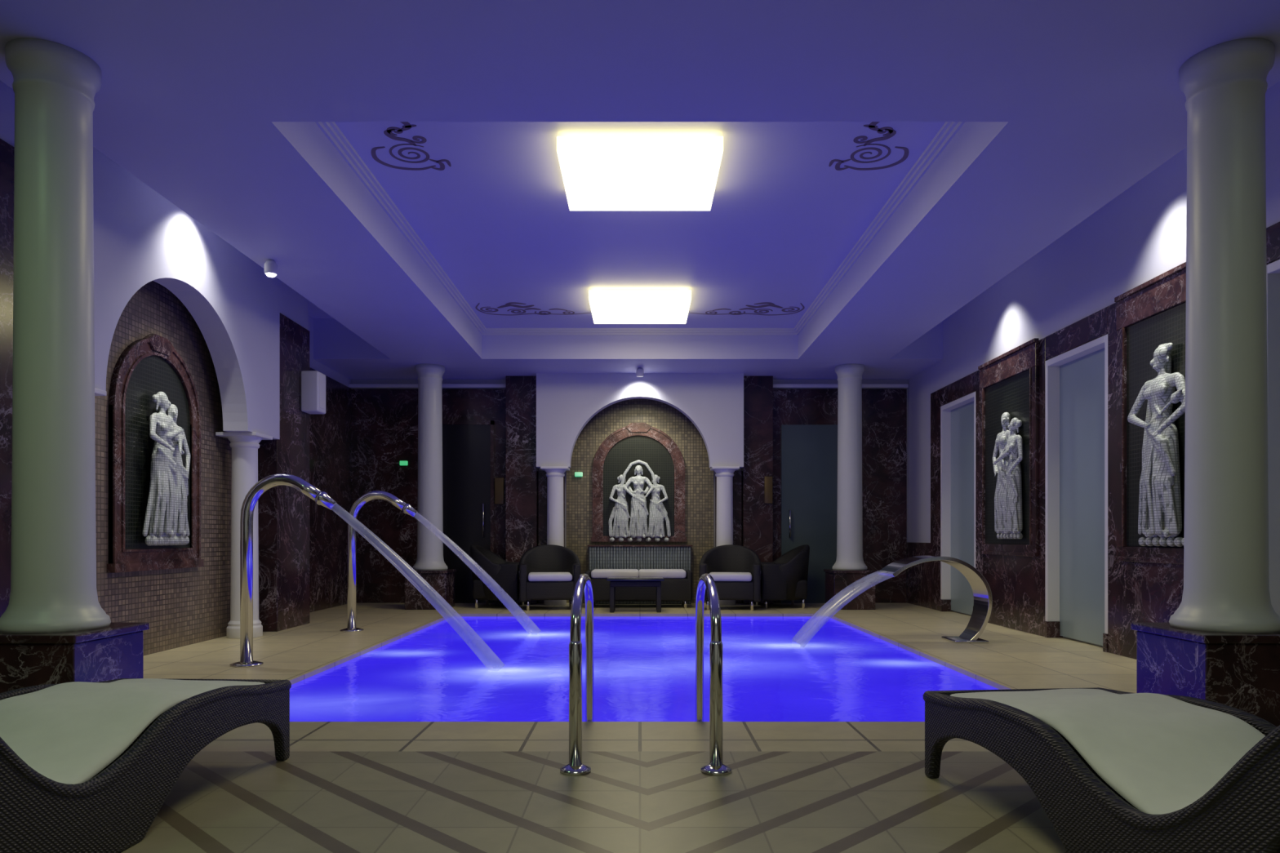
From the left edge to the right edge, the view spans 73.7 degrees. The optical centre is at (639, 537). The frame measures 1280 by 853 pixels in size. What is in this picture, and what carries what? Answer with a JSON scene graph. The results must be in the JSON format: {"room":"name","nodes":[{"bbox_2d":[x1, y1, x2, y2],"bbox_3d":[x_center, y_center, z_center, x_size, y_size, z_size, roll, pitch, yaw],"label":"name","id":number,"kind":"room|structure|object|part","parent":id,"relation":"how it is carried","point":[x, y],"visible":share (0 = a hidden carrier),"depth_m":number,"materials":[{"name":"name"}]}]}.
{"room":"indoor spa pool","nodes":[
{"label":"indoor spa pool","id":0,"kind":"room"},
{"bbox_2d":[0,37,111,633],"bbox_3d":[-2.950,-0.970,4.300,0.484,2.859,0.484,0,0,0],"label":"column","id":1,"kind":"structure","parent":0,"point":[55,85],"depth_m":4.16,"materials":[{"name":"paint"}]},
{"bbox_2d":[93,146,279,439],"bbox_3d":[-3.920,-1.990,7.210,0.240,1.920,3.580,0,0,0],"label":"wall","id":2,"kind":"structure","parent":0,"point":[141,237],"depth_m":7.40,"materials":[{"name":"white paint"}]},
{"bbox_2d":[307,314,351,386],"bbox_3d":[-4.475,-0.975,5.700,0.150,3.950,14.600,0,0,0],"label":"wall","id":3,"kind":"structure","parent":0,"point":[317,366],"depth_m":11.69,"materials":[{"name":"white paint"}]},
{"bbox_2d":[0,138,14,617],"bbox_3d":[-4.115,-0.695,1.905,0.570,3.390,7.010,0,0,0],"label":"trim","id":4,"kind":"structure","parent":3,"relation":"attached to","point":[6,150],"depth_m":5.15,"materials":[{"name":"stone"}]},
{"bbox_2d":[0,80,14,146],"bbox_3d":[-4.125,-2.675,3.965,0.550,0.550,2.890,0,0,0],"label":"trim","id":5,"kind":"structure","parent":3,"relation":"attached to","point":[6,93],"depth_m":5.19,"materials":[{"name":"white paint"}]},
{"bbox_2d":[106,333,204,573],"bbox_3d":[-4.147,-0.725,7.370,0.065,2.010,1.360,0,0,0],"label":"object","id":6,"kind":"object","parent":3,"relation":"attached to","point":[150,365],"visible":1,"depth_m":7.12,"materials":[{"name":"brown stone"}]},
{"bbox_2d":[94,280,231,655],"bbox_3d":[-4.290,-0.650,7.220,0.220,3.300,3.540,0,0,0],"label":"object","id":7,"kind":"structure","parent":3,"relation":"attached to","point":[180,606],"depth_m":7.73,"materials":[{"name":"tile"}]},
{"bbox_2d":[142,391,190,546],"bbox_3d":[-4.047,-0.585,7.370,0.183,1.314,0.712,0,0,0],"label":"figurine","id":8,"kind":"object","parent":3,"relation":"attached to","point":[166,519],"visible":1,"depth_m":7.25,"materials":[{"name":"stone"}]},
{"bbox_2d":[257,312,309,631],"bbox_3d":[-4.115,-0.695,9.455,0.570,3.390,0.890,0,0,0],"label":"trim","id":9,"kind":"structure","parent":3,"relation":"attached to","point":[283,511],"depth_m":9.28,"materials":[{"name":"stone"}]},
{"bbox_2d":[280,280,307,329],"bbox_3d":[-4.125,-2.675,9.455,0.550,0.550,0.890,0,0,0],"label":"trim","id":10,"kind":"structure","parent":3,"relation":"attached to","point":[293,305],"depth_m":9.48,"materials":[{"name":"white paint"}]},
{"bbox_2d":[301,370,325,413],"bbox_3d":[-3.728,-1.650,9.750,0.204,0.460,0.260,0,0,0],"label":"loudspeaker","id":11,"kind":"object","parent":3,"relation":"attached to","point":[313,382],"visible":1,"depth_m":9.62,"materials":[{"name":"white plastic"}]},
{"bbox_2d":[309,367,351,612],"bbox_3d":[-4.385,-0.625,11.435,0.030,3.250,3.030,0,0,0],"label":"trim","id":12,"kind":"structure","parent":3,"relation":"attached to","point":[331,432],"depth_m":12.07,"materials":[{"name":"stone"}]},
{"bbox_2d":[120,603,1136,852],"bbox_3d":[0.000,1.100,5.750,9.200,0.200,14.700,0,0,0],"label":"floor","id":13,"kind":"structure","parent":0,"point":[342,787],"depth_m":3.51,"materials":[{"name":"tile"}]},
{"bbox_2d":[0,622,149,693],"bbox_3d":[-2.950,0.730,4.300,0.610,0.540,0.610,0,0,0],"label":"plinth","id":14,"kind":"object","parent":13,"relation":"on","point":[114,651],"visible":0.54,"depth_m":4.02,"materials":[{"name":"stone"}]},
{"bbox_2d":[94,387,106,395],"bbox_3d":[-3.960,-0.015,5.830,0.400,2.030,0.380,0,0,0],"label":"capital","id":15,"kind":"object","parent":13,"relation":"on","point":[97,392],"visible":0.02,"depth_m":5.96,"materials":[{"name":"white stone"}]},
{"bbox_2d":[0,678,291,852],"bbox_3d":[-2.028,0.638,2.909,0.806,0.724,1.990,0,0,3],"label":"sun lounger","id":16,"kind":"object","parent":13,"relation":"on","point":[86,767],"visible":1,"depth_m":2.85,"materials":[{"name":"black wicker"}]},
{"bbox_2d":[0,678,265,784],"bbox_3d":[-2.029,0.534,2.901,0.680,0.491,1.879,0,0,3],"label":"cushion","id":17,"kind":"object","parent":16,"relation":"on","point":[69,733],"depth_m":2.93,"materials":[{"name":"white fabric"}]},
{"bbox_2d":[215,431,272,639],"bbox_3d":[-3.960,-0.015,8.550,0.400,2.030,0.380,0,0,0],"label":"column","id":18,"kind":"structure","parent":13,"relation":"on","point":[245,446],"depth_m":8.44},
{"bbox_2d":[229,473,337,667],"bbox_3d":[-2.121,0.292,6.660,2.137,1.575,0.240,0,0,0],"label":"pipe","id":19,"kind":"object","parent":13,"relation":"on","point":[321,498],"visible":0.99,"depth_m":6.62,"materials":[{"name":"metal"}]},
{"bbox_2d":[339,490,417,632],"bbox_3d":[-2.121,0.292,9.090,2.137,1.575,0.240,0,0,0],"label":"pipe","id":20,"kind":"object","parent":13,"relation":"on","point":[406,508],"visible":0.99,"depth_m":9.05,"materials":[{"name":"metal"}]},
{"bbox_2d":[402,568,456,609],"bbox_3d":[-2.950,0.730,12.000,0.610,0.540,0.610,0,0,0],"label":"plinth","id":21,"kind":"object","parent":13,"relation":"on","point":[424,589],"visible":0.92,"depth_m":11.71,"materials":[{"name":"stone"}]},
{"bbox_2d":[412,363,447,570],"bbox_3d":[-2.950,-0.970,12.000,0.484,2.859,0.484,0,0,0],"label":"column","id":22,"kind":"structure","parent":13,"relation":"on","point":[429,508],"depth_m":11.85,"materials":[{"name":"paint"}]},
{"bbox_2d":[442,420,494,603],"bbox_3d":[-2.630,-0.380,12.919,0.840,2.760,0.059,0,0,0],"label":"frame","id":23,"kind":"object","parent":13,"relation":"on","point":[491,423],"visible":0.55,"depth_m":12.89,"materials":[{"name":"wood"}]},
{"bbox_2d":[442,424,490,603],"bbox_3d":[-2.630,-0.350,12.893,0.740,2.700,0.113,0,0,0],"label":"leaf","id":24,"kind":"object","parent":23,"relation":"attached to","point":[466,448],"depth_m":12.91,"materials":[{"name":"brown wood"}]},
{"bbox_3d":[-2.360,-0.250,12.868,0.028,0.528,0.064,0,0,0],"label":"handle","id":25,"kind":"part","parent":24,"relation":"part of","materials":[{"name":"silver metal"}]},
{"bbox_2d":[470,544,524,608],"bbox_3d":[-2.045,0.555,12.252,0.770,0.890,0.859,0,0,4],"label":"armchair","id":26,"kind":"object","parent":13,"relation":"on","point":[495,578],"visible":0.87,"depth_m":11.86,"materials":[{"name":"wicker"}]},
{"bbox_2d":[519,544,580,610],"bbox_3d":[-1.263,0.555,11.955,0.859,0.890,0.770,0,0,-7],"label":"armchair","id":27,"kind":"object","parent":13,"relation":"on","point":[547,571],"visible":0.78,"depth_m":11.62,"materials":[{"name":"wicker"}]},
{"bbox_2d":[528,572,572,581],"bbox_3d":[-1.253,0.550,11.870,0.600,0.100,0.600,0,0,-7],"label":"seat cushion","id":28,"kind":"object","parent":27,"relation":"on","point":[532,576],"depth_m":11.59,"materials":[{"name":"white fabric"}]},
{"bbox_2d":[540,466,569,605],"bbox_3d":[-1.250,-0.015,12.600,0.400,2.030,0.380,0,0,0],"label":"pilaster","id":29,"kind":"object","parent":13,"relation":"on","point":[555,474],"visible":0.6,"depth_m":12.49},
{"bbox_2d":[560,573,593,775],"bbox_3d":[-0.275,0.839,4.128,0.132,1.323,1.109,0,0,0],"label":"pool handrail","id":30,"kind":"object","parent":13,"relation":"on","point":[575,767],"visible":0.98,"depth_m":3.63,"materials":[{"name":"metal"}]},
{"bbox_2d":[606,577,664,612],"bbox_3d":[-0.060,0.775,11.500,0.760,0.450,0.500,0,0,0],"label":"glass coffee table","id":31,"kind":"object","parent":13,"relation":"on","point":[615,582],"visible":1,"depth_m":11.29,"materials":[{"name":"wicker"}]},
{"bbox_3d":[-0.060,0.565,11.500,0.760,0.030,0.500,0,0,0],"label":"glass","id":32,"kind":"part","parent":31,"relation":"part of","materials":[{"name":"black glass"}]},
{"bbox_2d":[584,568,692,608],"bbox_3d":[-0.020,0.735,12.275,1.520,0.530,0.610,0,0,0],"label":"wicker sofa","id":33,"kind":"object","parent":13,"relation":"on","point":[677,585],"visible":0.73,"depth_m":11.98,"materials":[{"name":"wicker"}]},
{"bbox_2d":[586,545,693,604],"bbox_3d":[0.000,0.560,12.795,1.560,0.880,0.310,0,0,0],"label":"niche ledge","id":34,"kind":"object","parent":13,"relation":"on","point":[600,557],"visible":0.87,"depth_m":12.66,"materials":[{"name":"grey tile"}]},
{"bbox_2d":[608,459,671,542],"bbox_3d":[-0.005,-0.545,12.824,0.944,1.232,0.168,0,0,0],"label":"figurine","id":35,"kind":"object","parent":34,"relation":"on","point":[657,511],"visible":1,"depth_m":12.82,"materials":[{"name":"stone"}]},
{"bbox_2d":[289,616,999,721],"bbox_3d":[0.000,1.768,7.860,5.080,1.465,6.680,0,0,0],"label":"swimming pool","id":36,"kind":"object","parent":13,"relation":"in","point":[454,668],"visible":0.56,"depth_m":6.46,"materials":[{"name":"blue liquid"}]},
{"bbox_2d":[695,573,731,775],"bbox_3d":[0.325,0.839,4.128,0.132,1.323,1.109,0,0,0],"label":"pool handrail","id":37,"kind":"object","parent":13,"relation":"on","point":[715,767],"visible":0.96,"depth_m":3.63,"materials":[{"name":"metal"}]},
{"bbox_2d":[710,466,739,605],"bbox_3d":[1.250,-0.015,12.600,0.400,2.030,0.380,0,0,0],"label":"pilaster","id":38,"kind":"object","parent":13,"relation":"on","point":[724,474],"visible":0.66,"depth_m":12.49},
{"bbox_2d":[699,544,760,610],"bbox_3d":[1.263,0.555,11.955,0.859,0.890,0.770,0,0,7],"label":"armchair","id":39,"kind":"object","parent":13,"relation":"on","point":[735,570],"visible":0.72,"depth_m":11.65,"materials":[{"name":"wicker"}]},
{"bbox_2d":[709,572,751,581],"bbox_3d":[1.253,0.550,11.870,0.600,0.100,0.600,0,0,7],"label":"seat cushion","id":40,"kind":"object","parent":39,"relation":"on","point":[717,576],"depth_m":11.58,"materials":[{"name":"white fabric"}]},
{"bbox_2d":[755,544,809,608],"bbox_3d":[2.045,0.555,12.252,0.770,0.890,0.859,0,0,-4],"label":"armchair","id":41,"kind":"object","parent":13,"relation":"on","point":[784,578],"visible":0.83,"depth_m":11.86,"materials":[{"name":"wicker"}]},
{"bbox_2d":[781,424,837,603],"bbox_3d":[2.590,-0.350,12.893,0.900,2.700,0.113,0,0,0],"label":"glass leaf","id":42,"kind":"object","parent":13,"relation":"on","point":[809,452],"depth_m":12.91,"materials":[{"name":"glass"}]},
{"bbox_3d":[2.260,-0.200,12.868,0.028,0.428,0.064,0,0,0],"label":"handle","id":43,"kind":"part","parent":42,"relation":"part of","materials":[{"name":"silver metal"}]},
{"bbox_2d":[831,363,867,570],"bbox_3d":[2.950,-0.970,12.000,0.484,2.859,0.484,0,0,0],"label":"column","id":44,"kind":"structure","parent":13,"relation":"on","point":[850,508],"depth_m":11.85,"materials":[{"name":"paint"}]},
{"bbox_2d":[823,568,877,609],"bbox_3d":[2.950,0.730,12.000,0.610,0.540,0.610,0,0,0],"label":"plinth","id":45,"kind":"object","parent":13,"relation":"on","point":[844,589],"visible":0.91,"depth_m":11.71,"materials":[{"name":"stone"}]},
{"bbox_2d":[877,555,992,643],"bbox_3d":[2.406,0.628,8.200,1.812,0.893,0.500,0,0,0],"label":"spout","id":46,"kind":"object","parent":13,"relation":"on","point":[982,608],"visible":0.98,"depth_m":8.11,"materials":[{"name":"metal"}]},
{"bbox_2d":[923,687,1279,852],"bbox_3d":[1.685,0.638,2.653,0.806,0.724,1.990,0,0,-6],"label":"sun lounger","id":47,"kind":"object","parent":13,"relation":"on","point":[1111,771],"visible":1,"depth_m":2.60,"materials":[{"name":"black wicker"}]},
{"bbox_2d":[950,688,1265,814],"bbox_3d":[1.686,0.534,2.644,0.680,0.491,1.879,0,0,-6],"label":"cushion","id":48,"kind":"object","parent":47,"relation":"on","point":[1159,753],"depth_m":2.67,"materials":[{"name":"white fabric"}]},
{"bbox_2d":[1130,622,1279,727],"bbox_3d":[2.950,0.730,4.300,0.610,0.540,0.610,0,0,0],"label":"plinth","id":49,"kind":"object","parent":13,"relation":"on","point":[1239,671],"visible":0.56,"depth_m":4.01,"materials":[{"name":"stone"}]},
{"bbox_2d":[1168,37,1279,633],"bbox_3d":[2.950,-0.970,4.300,0.484,2.859,0.484,0,0,0],"label":"column","id":50,"kind":"structure","parent":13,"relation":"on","point":[1224,85],"depth_m":4.16,"materials":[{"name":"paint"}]},
{"bbox_2d":[351,379,907,547],"bbox_3d":[0.000,-0.700,13.075,9.400,3.400,0.150,0,0,0],"label":"wall","id":51,"kind":"structure","parent":0,"point":[353,381],"depth_m":13.00,"materials":[{"name":"white paint"}]},
{"bbox_2d":[399,461,408,465],"bbox_3d":[-3.580,-1.120,12.928,0.120,0.070,0.040,0,0,0],"label":"emergency light","id":52,"kind":"object","parent":51,"relation":"attached to","point":[401,463],"visible":1,"depth_m":12.91,"materials":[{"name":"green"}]},
{"bbox_2d":[348,383,505,388],"bbox_3d":[-3.210,-2.285,12.940,2.380,0.050,0.120,0,0,0],"label":"trim","id":53,"kind":"structure","parent":51,"relation":"attached to","point":[350,385],"depth_m":12.88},
{"bbox_2d":[351,388,505,603],"bbox_3d":[-3.210,-0.625,12.975,2.380,3.250,0.050,0,0,0],"label":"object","id":54,"kind":"structure","parent":51,"relation":"attached to","point":[384,421],"depth_m":12.95,"materials":[{"name":"stone"}]},
{"bbox_2d":[494,477,504,504],"bbox_3d":[-2.130,-0.700,12.930,0.140,0.400,0.039,0,0,0],"label":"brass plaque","id":55,"kind":"object","parent":51,"relation":"attached to","point":[499,482],"visible":1,"depth_m":12.91,"materials":[{"name":"gold metal"}]},
{"bbox_2d":[505,376,538,604],"bbox_3d":[-1.770,-0.700,12.850,0.460,3.400,0.300,0,0,0],"label":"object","id":56,"kind":"structure","parent":51,"relation":"attached to","point":[522,470],"depth_m":12.70,"materials":[{"name":"stone"}]},
{"bbox_2d":[537,470,564,603],"bbox_3d":[-1.335,0.000,12.910,0.390,2.000,0.180,0,0,0],"label":"trim","id":57,"kind":"structure","parent":51,"relation":"attached to","point":[542,478],"depth_m":12.82,"materials":[{"name":"stone"}]},
{"bbox_2d":[574,471,582,476],"bbox_3d":[-0.930,-0.950,12.938,0.120,0.070,0.040,0,0,0],"label":"emergency light","id":58,"kind":"object","parent":51,"relation":"attached to","point":[576,473],"visible":1,"depth_m":12.92,"materials":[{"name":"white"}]},
{"bbox_2d":[591,422,686,542],"bbox_3d":[-0.020,-0.830,12.925,1.440,1.800,0.070,0,0,0],"label":"frame","id":59,"kind":"object","parent":51,"relation":"attached to","point":[634,442],"visible":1,"depth_m":12.94,"materials":[{"name":"brown stone"}]},
{"bbox_2d":[566,398,713,603],"bbox_3d":[0.000,-0.625,12.980,2.240,3.250,0.040,0,0,0],"label":"trim","id":60,"kind":"structure","parent":51,"relation":"attached to","point":[699,478],"depth_m":12.96,"materials":[{"name":"beige tile"}]},
{"bbox_2d":[715,470,742,603],"bbox_3d":[1.335,0.000,12.910,0.390,2.000,0.180,0,0,0],"label":"trim","id":61,"kind":"structure","parent":51,"relation":"attached to","point":[737,478],"depth_m":12.82,"materials":[{"name":"stone"}]},
{"bbox_2d":[741,376,773,604],"bbox_3d":[1.760,-0.700,12.850,0.440,3.400,0.300,0,0,0],"label":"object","id":62,"kind":"structure","parent":51,"relation":"attached to","point":[757,515],"depth_m":12.70,"materials":[{"name":"stone"}]},
{"bbox_2d":[764,476,773,503],"bbox_3d":[1.910,-0.700,12.680,0.120,0.400,0.039,0,0,0],"label":"brass plaque","id":63,"kind":"object","parent":51,"relation":"attached to","point":[768,481],"visible":1,"depth_m":12.66,"materials":[{"name":"gold metal"}]},
{"bbox_2d":[773,388,906,603],"bbox_3d":[3.025,-0.625,12.975,2.050,3.250,0.050,0,0,0],"label":"trim","id":64,"kind":"structure","parent":51,"relation":"attached to","point":[884,411],"depth_m":12.95,"materials":[{"name":"stone"}]},
{"bbox_2d":[773,383,908,388],"bbox_3d":[3.025,-2.285,12.940,2.050,0.050,0.120,0,0,0],"label":"trim","id":65,"kind":"structure","parent":51,"relation":"attached to","point":[775,385],"depth_m":12.88,"materials":[{"name":"white paint"}]},
{"bbox_2d":[0,0,1279,379],"bbox_3d":[0.000,-2.725,5.750,9.400,0.650,14.700,0,0,0],"label":"ceiling","id":66,"kind":"structure","parent":0,"point":[215,106],"depth_m":5.41,"materials":[{"name":"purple paint"}]},
{"bbox_2d":[264,259,277,277],"bbox_3d":[-3.200,-2.329,7.400,0.110,0.133,0.110,0,0,0],"label":"ceiling spotlight","id":67,"kind":"object","parent":66,"relation":"attached to","point":[270,266],"depth_m":7.36,"materials":[{"name":"white metal"}]},
{"bbox_2d":[371,121,451,170],"bbox_3d":[-1.694,-2.798,6.092,0.553,0.003,0.834,0,0,0],"label":"scroll ornament","id":68,"kind":"object","parent":66,"relation":"attached to","point":[388,132],"depth_m":6.17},
{"bbox_2d":[475,302,590,315],"bbox_3d":[-1.315,-2.798,10.467,1.392,0.003,0.594,0,0,0],"label":"scroll ornament","id":69,"kind":"object","parent":66,"relation":"attached to","point":[507,304],"depth_m":10.50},
{"bbox_2d":[315,121,964,335],"bbox_3d":[0.000,-2.760,8.215,4.260,0.080,6.570,0,0,0],"label":"trim","id":70,"kind":"structure","parent":66,"relation":"attached to","point":[331,130],"depth_m":8.02,"materials":[{"name":"white paint"}]},
{"bbox_2d":[556,136,723,210],"bbox_3d":[0.000,-2.723,6.400,1.150,0.155,1.050,0,0,0],"label":"ceiling light","id":71,"kind":"object","parent":66,"relation":"attached to","point":[599,173],"depth_m":6.18,"materials":[{"name":"white plastic"}]},
{"bbox_2d":[588,289,691,323],"bbox_3d":[0.000,-2.723,10.060,1.150,0.155,1.050,0,0,0],"label":"ceiling light","id":72,"kind":"object","parent":66,"relation":"attached to","point":[607,306],"depth_m":9.75,"materials":[{"name":"white plastic"}]},
{"bbox_2d":[635,368,644,377],"bbox_3d":[0.000,-2.337,12.100,0.110,0.115,0.110,0,0,0],"label":"ceiling spotlight","id":73,"kind":"object","parent":66,"relation":"attached to","point":[639,372],"depth_m":12.06,"materials":[{"name":"white metal"}]},
{"bbox_2d":[689,302,804,315],"bbox_3d":[1.315,-2.798,10.467,1.392,0.003,0.594,0,0,0],"label":"scroll ornament","id":74,"kind":"object","parent":66,"relation":"attached to","point":[771,304],"depth_m":10.50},
{"bbox_2d":[828,121,908,170],"bbox_3d":[1.694,-2.798,6.092,0.553,0.003,0.834,0,0,0],"label":"scroll ornament","id":75,"kind":"object","parent":66,"relation":"attached to","point":[891,132],"depth_m":6.17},
{"bbox_2d":[536,373,743,467],"bbox_3d":[0.000,-1.715,12.600,3.040,1.370,0.200,0,0,0],"label":"wall","id":76,"kind":"structure","parent":0,"point":[566,402],"depth_m":12.50,"materials":[{"name":"white paint"}]},
{"bbox_2d":[907,80,1279,647],"bbox_3d":[4.215,-0.975,5.700,0.270,3.950,14.600,0,0,0],"label":"wall","id":77,"kind":"structure","parent":0,"point":[1139,236],"depth_m":8.13,"materials":[{"name":"white paint"}]},
{"bbox_2d":[906,542,930,608],"bbox_3d":[4.065,0.540,12.425,0.030,0.920,1.050,0,0,0],"label":"trim","id":78,"kind":"structure","parent":77,"relation":"attached to","point":[918,575],"depth_m":12.36,"materials":[{"name":"stone"}]},
{"bbox_2d":[930,389,942,610],"bbox_3d":[4.065,-0.500,11.700,0.030,3.000,0.400,0,0,0],"label":"trim","id":79,"kind":"structure","parent":77,"relation":"attached to","point":[935,406],"depth_m":11.68,"materials":[{"name":"stone"}]},
{"bbox_2d":[939,391,975,611],"bbox_3d":[4.120,-0.380,10.900,0.160,2.760,1.200,0,0,0],"label":"door frame","id":80,"kind":"structure","parent":77,"relation":"attached to","point":[945,410],"depth_m":11.45,"materials":[{"name":"wood"}]},
{"bbox_2d":[940,371,975,405],"bbox_3d":[4.065,-1.883,10.900,0.030,0.235,1.200,0,0,0],"label":"trim","id":81,"kind":"structure","parent":77,"relation":"attached to","point":[966,385],"depth_m":10.84,"materials":[{"name":"stone"}]},
{"bbox_2d":[951,400,973,614],"bbox_3d":[4.183,-0.360,10.900,0.025,2.680,1.100,0,0,0],"label":"glass leaf","id":82,"kind":"object","parent":77,"relation":"attached to","point":[962,417],"visible":0.64,"depth_m":11.08,"materials":[{"name":"glass"}]},
{"bbox_2d":[992,412,1022,538],"bbox_3d":[3.957,-0.671,9.215,0.189,1.384,0.730,0,0,-2],"label":"figurine","id":83,"kind":"object","parent":77,"relation":"attached to","point":[1008,510],"visible":1,"depth_m":9.10,"materials":[{"name":"stone"}]},
{"bbox_2d":[977,337,1039,556],"bbox_3d":[4.025,-0.910,9.380,0.050,2.220,1.440,0,0,0],"label":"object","id":84,"kind":"object","parent":77,"relation":"attached to","point":[1009,382],"visible":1,"depth_m":9.20,"materials":[{"name":"brown stone"}]},
{"bbox_2d":[975,337,1045,636],"bbox_3d":[4.065,-0.500,9.415,0.030,3.000,1.770,0,0,0],"label":"trim","id":85,"kind":"structure","parent":77,"relation":"attached to","point":[1017,584],"depth_m":9.10,"materials":[{"name":"stone"}]},
{"bbox_2d":[1044,333,1107,652],"bbox_3d":[4.120,-0.380,7.960,0.160,2.760,1.140,0,0,0],"label":"door frame","id":86,"kind":"structure","parent":77,"relation":"attached to","point":[1052,624],"depth_m":8.48,"materials":[{"name":"wood"}]},
{"bbox_2d":[1045,306,1107,360],"bbox_3d":[4.065,-1.883,7.960,0.030,0.235,1.140,0,0,0],"label":"trim","id":87,"kind":"structure","parent":77,"relation":"attached to","point":[1093,326],"depth_m":7.89,"materials":[{"name":"stone"}]},
{"bbox_2d":[1059,347,1104,645],"bbox_3d":[4.183,-0.360,7.960,0.025,2.680,1.040,0,0,0],"label":"glass leaf","id":88,"kind":"object","parent":77,"relation":"attached to","point":[1082,380],"visible":0.64,"depth_m":8.05,"materials":[{"name":"white glass"}]},
{"bbox_2d":[1107,302,1183,659],"bbox_3d":[4.065,-0.500,6.475,0.030,3.000,1.830,0,0,0],"label":"trim","id":89,"kind":"structure","parent":77,"relation":"attached to","point":[1138,592],"depth_m":7.13,"materials":[{"name":"stone"}]},
{"bbox_2d":[1114,262,1186,564],"bbox_3d":[4.025,-0.910,6.480,0.050,2.220,1.440,0,0,0],"label":"wall panel","id":90,"kind":"object","parent":77,"relation":"attached to","point":[1151,314],"visible":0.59,"depth_m":6.90,"materials":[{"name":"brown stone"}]},
{"bbox_2d":[1127,342,1185,546],"bbox_3d":[3.944,-0.698,6.507,0.209,1.536,0.746,0,0,0],"label":"sculpture","id":91,"kind":"object","parent":77,"relation":"attached to","point":[1160,513],"visible":0.98,"depth_m":6.42,"materials":[{"name":"stone"}]},
{"bbox_2d":[1266,259,1279,617],"bbox_3d":[4.120,-0.380,4.980,0.160,2.760,1.160,0,0,0],"label":"door frame","id":92,"kind":"structure","parent":77,"relation":"attached to","point":[1273,268],"depth_m":5.51,"materials":[{"name":"stone"}]},
{"bbox_2d":[1266,221,1279,265],"bbox_3d":[4.065,-1.883,4.980,0.030,0.235,1.160,0,0,0],"label":"trim","id":93,"kind":"structure","parent":77,"relation":"attached to","point":[1273,232],"depth_m":5.46,"materials":[{"name":"stone"}]}
]}

